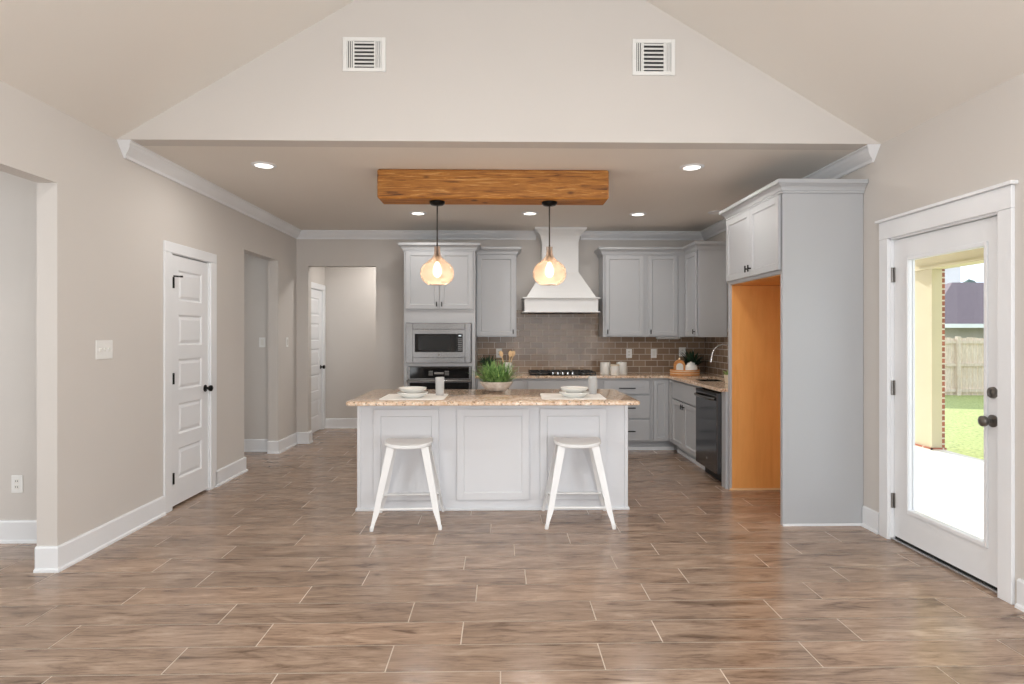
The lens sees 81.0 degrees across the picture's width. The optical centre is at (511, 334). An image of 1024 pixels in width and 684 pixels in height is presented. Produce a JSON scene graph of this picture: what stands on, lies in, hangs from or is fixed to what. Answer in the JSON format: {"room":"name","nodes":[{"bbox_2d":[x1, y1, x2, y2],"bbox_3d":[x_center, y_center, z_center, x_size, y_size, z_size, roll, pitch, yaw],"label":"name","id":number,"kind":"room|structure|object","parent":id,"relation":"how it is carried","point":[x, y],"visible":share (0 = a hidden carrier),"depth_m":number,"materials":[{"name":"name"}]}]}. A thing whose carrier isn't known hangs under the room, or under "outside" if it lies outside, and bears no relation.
{"room":"open-plan kitchen","nodes":[
{"label":"open-plan kitchen","id":0,"kind":"room"},
{"bbox_2d":[0,171,36,519],"bbox_3d":[-4.418,0.030,2.186,3.250,2.740,3.940,0,0,-1],"label":"wall","id":1,"kind":"structure","parent":0,"point":[18,195],"depth_m":4.06,"materials":[{"name":"paint"}]},
{"bbox_2d":[11,475,22,492],"bbox_3d":[-3.343,1.007,4.052,0.075,0.118,0.008,0,0,-1],"label":"wall outlet","id":2,"kind":"object","parent":1,"relation":"attached to","point":[16,480],"visible":1,"depth_m":4.05,"materials":[{"name":"white plastic"}]},
{"bbox_2d":[0,520,36,543],"bbox_3d":[-4.403,1.326,4.022,3.150,0.148,0.028,0,0,-1],"label":"baseboard","id":3,"kind":"structure","parent":1,"relation":"attached to","point":[11,531],"depth_m":4.04,"materials":[{"name":"white wood"}]},
{"bbox_2d":[33,431,312,572],"bbox_3d":[-2.647,1.326,2.355,0.298,0.148,11.010,0,0,-1],"label":"baseboard","id":4,"kind":"structure","parent":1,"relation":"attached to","point":[48,559],"depth_m":4.09,"materials":[{"name":"white wood"}]},
{"bbox_2d":[0,80,296,545],"bbox_3d":[-2.736,0.030,2.353,0.120,2.740,11.010,0,0,-1],"label":"wall","id":5,"kind":"structure","parent":0,"point":[104,219],"depth_m":4.05,"materials":[{"name":"paint"}]},
{"bbox_2d":[96,340,112,359],"bbox_3d":[-2.698,0.097,3.979,0.018,0.125,0.165,0,0,-1],"label":"light switch","id":6,"kind":"object","parent":5,"relation":"attached to","point":[104,348],"visible":1,"depth_m":3.98,"materials":[{"name":"white plastic"}]},
{"bbox_2d":[163,240,216,513],"bbox_3d":[-2.757,0.330,5.103,0.182,2.140,0.856,0,0,-1],"label":"door","id":7,"kind":"structure","parent":5,"relation":"in","point":[189,274],"depth_m":5.07,"materials":[{"name":"white wood"}]},
{"bbox_2d":[117,139,535,239],"bbox_3d":[-1.199,-1.288,5.954,3.090,0.104,3.628,0,0,-1],"label":"crown molding","id":8,"kind":"structure","parent":5,"relation":"attached to","point":[132,151],"depth_m":6.55,"materials":[{"name":"white wood"}]},
{"bbox_2d":[244,253,267,438],"bbox_3d":[-4.502,0.100,6.560,3.250,2.600,1.490,0,0,-1],"label":"wall","id":9,"kind":"structure","parent":0,"point":[255,268],"depth_m":7.21,"materials":[{"name":"paint"}]},
{"bbox_2d":[244,439,267,451],"bbox_3d":[-4.463,1.326,7.172,3.150,0.148,0.028,0,0,-1],"label":"baseboard","id":10,"kind":"structure","parent":9,"relation":"attached to","point":[250,445],"depth_m":7.20,"materials":[{"name":"white wood"}]},
{"bbox_2d":[259,337,264,346],"bbox_3d":[-3.001,0.088,7.209,0.075,0.118,0.009,0,0,-1],"label":"light switch","id":11,"kind":"object","parent":9,"relation":"attached to","point":[261,339],"visible":1,"depth_m":7.21,"materials":[{"name":"white plastic"}]},
{"bbox_2d":[311,267,375,417],"bbox_3d":[-1.339,0.030,8.530,3.150,2.740,1.291,0,0,-1],"label":"wall","id":12,"kind":"structure","parent":0,"point":[350,292],"depth_m":9.02,"materials":[{"name":"paint"}]},
{"bbox_2d":[311,282,324,432],"bbox_3d":[-2.833,0.330,8.552,0.182,2.140,0.896,0,0,-1],"label":"door","id":13,"kind":"structure","parent":12,"relation":"in","point":[317,290],"depth_m":8.69,"materials":[{"name":"white wood"}]},
{"bbox_2d":[325,418,356,427],"bbox_3d":[-1.343,1.326,9.032,2.940,0.148,0.028,0,0,-1],"label":"baseboard","id":14,"kind":"structure","parent":12,"relation":"attached to","point":[329,422],"depth_m":9.01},
{"bbox_2d":[118,0,879,149],"bbox_3d":[-0.061,-2.161,4.230,5.500,1.642,0.140,0,0,-1],"label":"wall","id":15,"kind":"structure","parent":0,"point":[459,73],"depth_m":4.16,"materials":[{"name":"paint"}]},
{"bbox_2d":[343,37,385,71],"bbox_3d":[-1.018,-1.932,4.130,0.295,0.236,0.022,0,0,-1],"label":"air vent","id":16,"kind":"object","parent":15,"relation":"in","point":[360,54],"visible":1,"depth_m":4.13,"materials":[{"name":"white plastic"}]},
{"bbox_2d":[632,39,674,75],"bbox_3d":[0.985,-1.931,4.169,0.298,0.250,0.022,0,0,-1],"label":"air vent","id":17,"kind":"object","parent":15,"relation":"in","point":[650,57],"visible":1,"depth_m":4.17,"materials":[{"name":"white plastic"}]},
{"bbox_2d":[143,146,855,230],"bbox_3d":[-0.096,-1.390,6.044,5.300,0.100,3.490,0,0,-1],"label":"ceiling","id":18,"kind":"structure","parent":0,"point":[309,188],"depth_m":5.14,"materials":[{"name":"paint"}]},
{"bbox_2d":[251,161,276,168],"bbox_3d":[-1.955,-1.335,4.729,0.192,0.010,0.192,0,0,-1],"label":"recessed light","id":19,"kind":"object","parent":18,"relation":"in","point":[264,165],"visible":1,"depth_m":4.72,"materials":[{"name":"white"}]},
{"bbox_2d":[409,211,426,214],"bbox_3d":[-1.032,-1.335,6.590,0.192,0.010,0.192,0,0,-1],"label":"recessed light","id":20,"kind":"object","parent":18,"relation":"in","point":[412,212],"visible":1,"depth_m":6.57,"materials":[{"name":"white"}]},
{"bbox_2d":[377,169,608,204],"bbox_3d":[-0.152,-1.221,4.968,1.874,0.238,0.240,0,0,-1],"label":"ceiling beam","id":21,"kind":"structure","parent":18,"relation":"attached to","point":[394,186],"depth_m":4.85,"materials":[{"name":"brown wood"}]},
{"bbox_2d":[420,200,453,284],"bbox_3d":[-0.618,-0.758,4.959,0.280,0.688,0.280,0,0,-1],"label":"pendant lamp","id":22,"kind":"object","parent":21,"relation":"hanging from","point":[437,269],"visible":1,"depth_m":4.94,"materials":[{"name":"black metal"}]},
{"bbox_2d":[435,245,439,261],"bbox_3d":[-0.618,-0.672,4.959,0.038,0.140,0.037,0,0,-1],"label":"socket","id":23,"kind":"object","parent":22,"relation":"attached to","point":[437,258],"depth_m":4.95,"materials":[{"name":"brown metal"}]},
{"bbox_2d":[535,200,565,285],"bbox_3d":[0.311,-0.758,4.977,0.280,0.688,0.280,0,0,-1],"label":"pendant lamp","id":24,"kind":"object","parent":21,"relation":"hanging from","point":[549,269],"visible":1,"depth_m":4.96,"materials":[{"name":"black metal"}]},
{"bbox_2d":[547,245,551,262],"bbox_3d":[0.311,-0.672,4.977,0.038,0.140,0.037,0,0,-1],"label":"socket","id":25,"kind":"object","parent":24,"relation":"attached to","point":[549,258],"depth_m":4.97,"materials":[{"name":"brown metal"}]},
{"bbox_2d":[521,211,537,214],"bbox_3d":[0.198,-1.335,6.595,0.192,0.010,0.192,0,0,-1],"label":"recessed light","id":26,"kind":"object","parent":18,"relation":"in","point":[526,212],"visible":1,"depth_m":6.58,"materials":[{"name":"white"}]},
{"bbox_2d":[629,212,646,215],"bbox_3d":[1.395,-1.335,6.645,0.192,0.010,0.192,0,0,-1],"label":"recessed light","id":27,"kind":"object","parent":18,"relation":"in","point":[635,213],"visible":1,"depth_m":6.63,"materials":[{"name":"white"}]},
{"bbox_2d":[680,164,704,170],"bbox_3d":[1.436,-1.335,4.785,0.192,0.010,0.192,0,0,-1],"label":"recessed light","id":28,"kind":"object","parent":18,"relation":"in","point":[688,167],"visible":1,"depth_m":4.78,"materials":[{"name":"white"}]},
{"bbox_2d":[708,210,721,213],"bbox_3d":[2.235,-1.335,6.544,0.192,0.010,0.192,0,0,-1],"label":"recessed light","id":29,"kind":"object","parent":18,"relation":"in","point":[716,211],"visible":0.7,"depth_m":6.53,"materials":[{"name":"white plastic"}]},
{"bbox_2d":[297,236,704,431],"bbox_3d":[-0.130,0.030,7.849,5.300,2.740,0.120,0,0,-1],"label":"wall","id":30,"kind":"structure","parent":0,"point":[386,255],"depth_m":7.76,"materials":[{"name":"paint"}]},
{"bbox_2d":[476,247,521,336],"bbox_3d":[-0.166,-0.532,7.587,0.562,1.115,0.382,0,0,-1],"label":"upper cabinet","id":31,"kind":"object","parent":30,"relation":"attached to","point":[495,266],"visible":0.98,"depth_m":7.44,"materials":[{"name":"grey wood"}]},
{"bbox_2d":[521,227,600,313],"bbox_3d":[0.604,-0.806,7.571,0.956,1.063,0.440,0,0,-1],"label":"range hood","id":32,"kind":"object","parent":30,"relation":"attached to","point":[573,295],"visible":0.99,"depth_m":7.45,"materials":[{"name":"metal"}]},
{"bbox_2d":[477,310,703,372],"bbox_3d":[1.029,0.099,7.805,2.959,0.838,0.010,0,0,-1],"label":"backsplash","id":33,"kind":"structure","parent":30,"relation":"attached to","point":[541,341],"depth_m":7.80,"materials":[{"name":"tile"}]},
{"bbox_2d":[496,349,501,357],"bbox_3d":[-0.169,0.235,7.773,0.075,0.118,0.008,0,0,-1],"label":"wall outlet","id":34,"kind":"object","parent":33,"relation":"attached to","point":[497,350],"visible":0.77,"depth_m":7.77,"materials":[{"name":"white plastic"}]},
{"bbox_2d":[626,349,631,357],"bbox_3d":[1.523,0.240,7.805,0.075,0.118,0.008,0,0,-1],"label":"wall outlet","id":35,"kind":"object","parent":33,"relation":"attached to","point":[628,351],"visible":1,"depth_m":7.80,"materials":[{"name":"white plastic"}]},
{"bbox_2d":[651,349,656,357],"bbox_3d":[1.846,0.240,7.811,0.075,0.118,0.009,0,0,-1],"label":"light switch","id":36,"kind":"object","parent":33,"relation":"attached to","point":[653,351],"visible":1,"depth_m":7.81,"materials":[{"name":"white plastic"}]},
{"bbox_2d":[679,347,685,355],"bbox_3d":[2.221,0.220,7.819,0.090,0.118,0.008,0,0,-1],"label":"wall outlet","id":37,"kind":"object","parent":33,"relation":"attached to","point":[682,350],"visible":0.87,"depth_m":7.82,"materials":[{"name":"white plastic"}]},
{"bbox_2d":[594,247,646,336],"bbox_3d":[1.366,-0.532,7.617,0.592,1.115,0.382,0,0,-1],"label":"upper cabinet","id":38,"kind":"object","parent":30,"relation":"attached to","point":[621,269],"visible":1,"depth_m":7.47,"materials":[{"name":"grey wood"}]},
{"bbox_2d":[645,247,685,336],"bbox_3d":[2.083,-0.532,7.630,0.842,1.115,0.382,0,0,-1],"label":"upper cabinet","id":39,"kind":"object","parent":30,"relation":"attached to","point":[664,266],"visible":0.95,"depth_m":7.48,"materials":[{"name":"grey wood"}]},
{"bbox_2d":[656,337,679,339],"bbox_3d":[1.984,0.042,7.629,0.300,0.033,0.060,0,0,-1],"label":"light","id":40,"kind":"object","parent":39,"relation":"attached to","point":[658,338],"visible":0.97,"depth_m":7.60,"materials":[{"name":"white plastic"}]},
{"bbox_2d":[0,428,1023,683],"bbox_3d":[-1.663,1.460,2.994,8.590,0.120,12.350,0,0,-1],"label":"floor","id":41,"kind":"structure","parent":0,"point":[272,573],"depth_m":3.21,"materials":[{"name":"brown wood"}]},
{"bbox_2d":[370,437,444,531],"bbox_3d":[-0.775,1.094,4.521,0.514,0.612,0.480,0,0,-4],"label":"bar stool","id":42,"kind":"object","parent":41,"relation":"on","point":[392,444],"visible":1,"depth_m":4.38,"materials":[{"name":"white wood"}]},
{"bbox_2d":[398,242,480,388],"bbox_3d":[-0.867,0.155,7.419,0.967,2.490,0.692,0,0,-1],"label":"tall cabinet","id":43,"kind":"object","parent":41,"relation":"on","point":[432,301],"visible":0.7,"depth_m":7.12,"materials":[{"name":"grey wood"}]},
{"bbox_2d":[406,323,470,362],"bbox_3d":[-0.876,0.095,7.274,0.771,0.476,0.320,0,0,-1],"label":"microwave","id":44,"kind":"object","parent":43,"relation":"in","point":[423,340],"visible":1,"depth_m":7.12,"materials":[{"name":"metal"}]},
{"bbox_2d":[407,366,471,388],"bbox_3d":[-0.866,0.733,7.335,0.750,0.715,0.599,0,0,-1],"label":"wall oven","id":45,"kind":"object","parent":43,"relation":"in","point":[455,377],"visible":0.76,"depth_m":7.11,"materials":[{"name":"metal"}]},
{"bbox_2d":[355,405,629,510],"bbox_3d":[-0.157,0.960,5.088,2.186,0.880,0.628,0,0,-1],"label":"kitchen island","id":46,"kind":"object","parent":41,"relation":"on","point":[487,458],"visible":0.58,"depth_m":4.79,"materials":[{"name":"white wood"}]},
{"bbox_2d":[346,389,639,405],"bbox_3d":[-0.144,0.503,4.903,2.175,0.030,1.020,0,0,-1],"label":"island countertop","id":47,"kind":"structure","parent":46,"relation":"on","point":[456,397],"depth_m":4.54,"materials":[{"name":"beige stone"}]},
{"bbox_2d":[379,394,447,399],"bbox_3d":[-0.763,0.486,4.721,0.490,0.004,0.430,0,0,-1],"label":"placemat","id":48,"kind":"object","parent":47,"relation":"on","point":[389,396],"visible":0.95,"depth_m":4.64,"materials":[{"name":"white fabric"}]},
{"bbox_2d":[397,391,427,397],"bbox_3d":[-0.774,0.464,4.676,0.242,0.039,0.242,0,0,-1],"label":"dinner plate","id":49,"kind":"object","parent":48,"relation":"on","point":[404,395],"visible":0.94,"depth_m":4.59,"materials":[{"name":"white ceramic"}]},
{"bbox_2d":[399,386,426,392],"bbox_3d":[-0.774,0.430,4.676,0.220,0.041,0.220,0,0,-1],"label":"bowl","id":50,"kind":"object","parent":49,"relation":"on","point":[410,389],"visible":0.94,"depth_m":4.62,"materials":[{"name":"white ceramic"}]},
{"bbox_2d":[435,377,443,394],"bbox_3d":[-0.581,0.411,4.830,0.071,0.145,0.071,0,0,-1],"label":"tumbler","id":51,"kind":"object","parent":48,"relation":"on","point":[439,381],"visible":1,"depth_m":4.80,"materials":[{"name":"white ceramic"}]},
{"bbox_2d":[473,358,519,391],"bbox_3d":[-0.131,0.345,5.222,0.547,0.285,0.505,0,0,-1],"label":"plant","id":52,"kind":"object","parent":47,"relation":"on","point":[496,378],"visible":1,"depth_m":5.12,"materials":[{"name":"green plant"}]},
{"bbox_2d":[480,380,512,391],"bbox_3d":[-0.135,0.444,5.213,0.296,0.088,0.296,0,0,-1],"label":"bowl","id":53,"kind":"object","parent":47,"relation":"on","point":[490,385],"depth_m":5.11,"materials":[{"name":"ceramic"}]},
{"bbox_2d":[540,393,605,399],"bbox_3d":[0.474,0.486,4.745,0.490,0.004,0.430,0,0,1],"label":"placemat","id":54,"kind":"object","parent":47,"relation":"on","point":[546,396],"visible":0.92,"depth_m":4.64,"materials":[{"name":"white fabric"}]},
{"bbox_2d":[559,391,589,397],"bbox_3d":[0.487,0.464,4.700,0.242,0.039,0.242,0,0,-1],"label":"dinner plate","id":55,"kind":"object","parent":54,"relation":"on","point":[565,394],"visible":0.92,"depth_m":4.62,"materials":[{"name":"white ceramic"}]},
{"bbox_2d":[560,386,587,392],"bbox_3d":[0.487,0.430,4.700,0.220,0.041,0.220,0,0,-1],"label":"bowl","id":56,"kind":"object","parent":55,"relation":"on","point":[569,389],"visible":0.99,"depth_m":4.63,"materials":[{"name":"white ceramic"}]},
{"bbox_2d":[588,376,596,393],"bbox_3d":[0.661,0.411,4.914,0.071,0.145,0.071,0,0,-1],"label":"tumbler","id":57,"kind":"object","parent":54,"relation":"on","point":[592,380],"visible":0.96,"depth_m":4.89,"materials":[{"name":"white ceramic"}]},
{"bbox_2d":[475,378,524,388],"bbox_3d":[-0.144,0.960,7.463,0.602,0.880,0.641,0,0,-1],"label":"base cabinet","id":58,"kind":"object","parent":41,"relation":"on","point":[518,383],"visible":0.07,"depth_m":7.18,"materials":[{"name":"grey wood"}]},
{"bbox_2d":[525,378,599,388],"bbox_3d":[0.607,0.960,7.479,0.899,0.880,0.639,0,0,-1],"label":"base cabinet","id":59,"kind":"object","parent":41,"relation":"on","point":[530,383],"visible":0.06,"depth_m":7.19,"materials":[{"name":"grey wood"}]},
{"bbox_2d":[542,437,615,529],"bbox_3d":[0.493,1.094,4.555,0.514,0.612,0.480,0,0,0],"label":"bar stool","id":60,"kind":"object","parent":41,"relation":"on","point":[593,443],"visible":1,"depth_m":4.42,"materials":[{"name":"white wood"}]},
{"bbox_2d":[600,378,650,446],"bbox_3d":[1.367,0.960,7.492,0.619,0.880,0.641,0,0,-1],"label":"base cabinet","id":61,"kind":"object","parent":41,"relation":"on","point":[639,416],"visible":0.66,"depth_m":7.21,"materials":[{"name":"grey wood"}]},
{"bbox_2d":[628,378,676,449],"bbox_3d":[1.581,0.960,7.512,1.048,0.880,0.609,0,0,-1],"label":"base cabinet","id":62,"kind":"object","parent":41,"relation":"on","point":[659,386],"visible":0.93,"depth_m":7.22,"materials":[{"name":"grey wood"}]},
{"bbox_2d":[475,372,727,391],"bbox_3d":[1.056,0.503,6.625,2.970,0.030,2.348,0,0,-1],"label":"countertop","id":63,"kind":"structure","parent":62,"relation":"on","point":[721,386],"depth_m":7.17,"materials":[{"name":"beige stone"}]},
{"bbox_2d":[477,355,495,367],"bbox_3d":[-0.300,0.361,7.405,0.282,0.252,0.254,0,0,20],"label":"potted plant","id":64,"kind":"object","parent":63,"relation":"on","point":[482,362],"visible":0.48,"depth_m":7.36,"materials":[{"name":"green plant"}]},
{"bbox_2d":[505,362,511,373],"bbox_3d":[-0.057,0.412,7.400,0.112,0.150,0.112,0,0,-1],"label":"utensil crock","id":65,"kind":"object","parent":63,"relation":"on","point":[510,363],"visible":0.31,"depth_m":7.35,"materials":[{"name":"white ceramic"}]},
{"bbox_2d":[528,370,595,375],"bbox_3d":[0.612,0.466,7.453,0.800,0.042,0.470,0,0,-1],"label":"cooktop","id":66,"kind":"object","parent":63,"relation":"in","point":[531,372],"visible":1,"depth_m":7.35,"materials":[{"name":"black metal"}]},
{"bbox_2d":[600,362,609,374],"bbox_3d":[1.156,0.411,7.444,0.130,0.152,0.129,0,0,-1],"label":"canister","id":67,"kind":"object","parent":63,"relation":"on","point":[604,366],"visible":0.98,"depth_m":7.39,"materials":[{"name":"white ceramic"}]},
{"bbox_2d":[610,364,619,374],"bbox_3d":[1.257,0.423,7.335,0.114,0.128,0.113,0,0,-1],"label":"canister","id":68,"kind":"object","parent":63,"relation":"on","point":[614,368],"visible":0.97,"depth_m":7.29,"materials":[{"name":"white ceramic"}]},
{"bbox_2d":[616,362,626,374],"bbox_3d":[1.359,0.411,7.447,0.130,0.152,0.129,0,0,-1],"label":"canister","id":69,"kind":"object","parent":63,"relation":"on","point":[623,365],"visible":0.92,"depth_m":7.39,"materials":[{"name":"white ceramic"}]},
{"bbox_2d":[670,369,699,375],"bbox_3d":[2.105,0.454,7.312,0.357,0.068,0.357,0,0,-1],"label":"serving tray","id":70,"kind":"object","parent":63,"relation":"on","point":[672,371],"visible":0.91,"depth_m":7.16,"materials":[{"name":"brown wood"}]},
{"bbox_2d":[674,358,684,369],"bbox_3d":[2.028,0.374,7.267,0.136,0.200,0.030,0,0,-1],"label":"ornament","id":71,"kind":"object","parent":70,"relation":"on","point":[679,364],"visible":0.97,"depth_m":7.26,"materials":[{"name":"brown wood"}]},
{"bbox_2d":[685,362,697,369],"bbox_3d":[2.172,0.399,7.283,0.156,0.152,0.155,0,0,-1],"label":"jar","id":72,"kind":"object","parent":70,"relation":"on","point":[690,366],"visible":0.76,"depth_m":7.23,"materials":[{"name":"white ceramic"}]},
{"bbox_2d":[679,349,708,367],"bbox_3d":[2.291,0.327,7.597,0.474,0.321,0.466,0,0,-1],"label":"potted plant","id":73,"kind":"object","parent":63,"relation":"on","point":[690,357],"visible":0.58,"depth_m":7.54,"materials":[{"name":"green plant"}]},
{"bbox_2d":[695,379,721,380],"bbox_3d":[2.198,0.619,6.663,0.414,0.199,0.724,0,0,-1],"label":"sink","id":74,"kind":"object","parent":63,"relation":"in","point":[695,379],"visible":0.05,"depth_m":7.01,"materials":[{"name":"metal"}]},
{"bbox_2d":[710,344,727,361],"bbox_3d":[2.321,0.292,6.548,0.315,0.392,0.090,0,0,-1],"label":"faucet","id":75,"kind":"object","parent":63,"relation":"on","point":[720,345],"visible":0.45,"depth_m":6.55,"materials":[{"name":"silver metal"}]},
{"bbox_2d":[723,370,727,382],"bbox_3d":[2.200,0.418,6.066,0.158,0.139,0.132,0,0,21],"label":"succulent pot","id":76,"kind":"object","parent":63,"relation":"on","point":[726,373],"visible":0.38,"depth_m":6.04,"materials":[{"name":"beige ceramic"}]},
{"bbox_2d":[669,379,704,469],"bbox_3d":[2.185,0.960,6.712,0.634,0.880,1.060,0,0,-1],"label":"base cabinet","id":77,"kind":"object","parent":41,"relation":"on","point":[682,399],"visible":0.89,"depth_m":6.68,"materials":[{"name":"grey wood"}]},
{"bbox_2d":[694,387,721,481],"bbox_3d":[2.164,0.968,5.872,0.668,0.865,0.596,0,0,-1],"label":"dishwasher","id":78,"kind":"object","parent":41,"relation":"on","point":[708,401],"visible":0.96,"depth_m":5.76,"materials":[{"name":"metal"}]},
{"bbox_2d":[722,392,727,488],"bbox_3d":[2.235,0.960,5.520,0.580,0.880,0.098,0,0,-1],"label":"filler panel","id":79,"kind":"object","parent":41,"relation":"on","point":[724,394],"visible":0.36,"depth_m":5.47,"materials":[{"name":"grey wood"}]},
{"bbox_2d":[719,179,867,525],"bbox_3d":[2.243,0.135,4.934,0.659,2.530,1.184,0,0,-1],"label":"enclosure","id":80,"kind":"object","parent":41,"relation":"on","point":[794,247],"visible":1,"depth_m":4.41,"materials":[{"name":"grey wood"}]},
{"bbox_2d":[0,0,1023,143],"bbox_3d":[0.010,-2.191,0.530,5.300,1.702,7.260,0,0,-1],"label":"vault","id":81,"kind":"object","parent":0,"point":[885,69],"visible":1,"depth_m":3.53,"materials":[{"name":"paint"}]},
{"bbox_2d":[705,73,1023,603],"bbox_3d":[2.698,0.030,2.457,0.150,2.740,11.010,0,0,-1],"label":"wall","id":82,"kind":"structure","parent":0,"point":[977,143],"depth_m":3.58,"materials":[{"name":"paint"}]},
{"bbox_2d":[683,241,726,336],"bbox_3d":[2.318,-0.532,7.239,0.397,1.115,0.530,0,0,-1],"label":"upper cabinet","id":83,"kind":"object","parent":82,"relation":"attached to","point":[705,261],"visible":0.98,"depth_m":7.04,"materials":[{"name":"grey wood"}]},
{"bbox_2d":[704,332,727,375],"bbox_3d":[2.537,0.239,6.651,0.010,0.558,2.353,0,0,-1],"label":"backsplash","id":84,"kind":"structure","parent":82,"relation":"attached to","point":[719,364],"depth_m":7.39,"materials":[{"name":"tile"}]},
{"bbox_2d":[580,144,880,239],"bbox_3d":[1.740,-1.288,6.011,1.630,0.104,3.628,0,0,-1],"label":"crown molding","id":85,"kind":"structure","parent":82,"relation":"attached to","point":[865,155],"depth_m":7.26,"materials":[{"name":"white wood"}]},
{"bbox_2d":[861,506,1023,611],"bbox_3d":[2.643,1.326,0.677,0.028,0.148,7.452,0,0,-1],"label":"baseboard","id":86,"kind":"structure","parent":82,"relation":"attached to","point":[870,517],"depth_m":4.25,"materials":[{"name":"white wood"}]},
{"bbox_2d":[875,180,1017,604],"bbox_3d":[2.650,0.300,3.659,0.201,2.200,1.130,0,0,-1],"label":"door","id":87,"kind":"structure","parent":82,"relation":"in","point":[984,218],"depth_m":3.54,"materials":[{"name":"painted wood"},{"name":"glass"},{"name":"dark bronze metal"}]},
{"bbox_2d":[945,267,959,283],"bbox_3d":[31.369,-2.500,48.860,5.000,9.400,8.100,0,0,-1],"label":"sky","id":88,"kind":"structure","parent":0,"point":[951,274],"depth_m":45.14,"materials":[{"name":"white"}]},
{"label":"outside","id":89,"kind":"structure","parent":0,"visible":0},
{"bbox_2d":[945,395,983,459],"bbox_3d":[22.436,1.745,24.434,34.200,0.410,72.000,0,0,-1],"label":"lawn","id":90,"kind":"structure","parent":89,"point":[964,435],"depth_m":10.55,"materials":[{"name":"green plant"}]},
{"bbox_2d":[945,336,983,394],"bbox_3d":[12.480,0.970,16.802,9.700,1.860,0.120,0,0,-1],"label":"wooden fence","id":91,"kind":"object","parent":90,"relation":"on","point":[964,357],"visible":0.16,"depth_m":16.84,"materials":[{"name":"brown wood"}]},
{"bbox_2d":[945,282,983,337],"bbox_3d":[30.450,-0.500,36.840,19.900,5.400,13.500,0,0,-1],"label":"house","id":92,"kind":"structure","parent":90,"relation":"on","point":[964,301],"depth_m":32.03,"materials":[{"name":"grey brick"}]},
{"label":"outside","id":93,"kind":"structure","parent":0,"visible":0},
{"bbox_2d":[915,446,983,538],"bbox_3d":[4.213,1.600,5.082,2.980,0.200,22.000,0,0,-1],"label":"patio","id":94,"kind":"structure","parent":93,"point":[949,486],"depth_m":5.86,"materials":[{"name":"concrete"}]},
{"bbox_2d":[915,269,946,449],"bbox_3d":[5.551,0.320,8.148,0.202,2.360,0.680,0,0,-1],"label":"porch column","id":95,"kind":"structure","parent":94,"relation":"on","point":[929,284],"depth_m":7.87,"materials":[{"name":"beige paint"}]},
{"bbox_2d":[915,248,983,271],"bbox_3d":[5.575,-0.992,5.783,0.230,0.260,5.350,0,0,-1],"label":"beam","id":96,"kind":"structure","parent":95,"relation":"on","point":[974,256],"depth_m":7.45,"materials":[{"name":"beige paint"}]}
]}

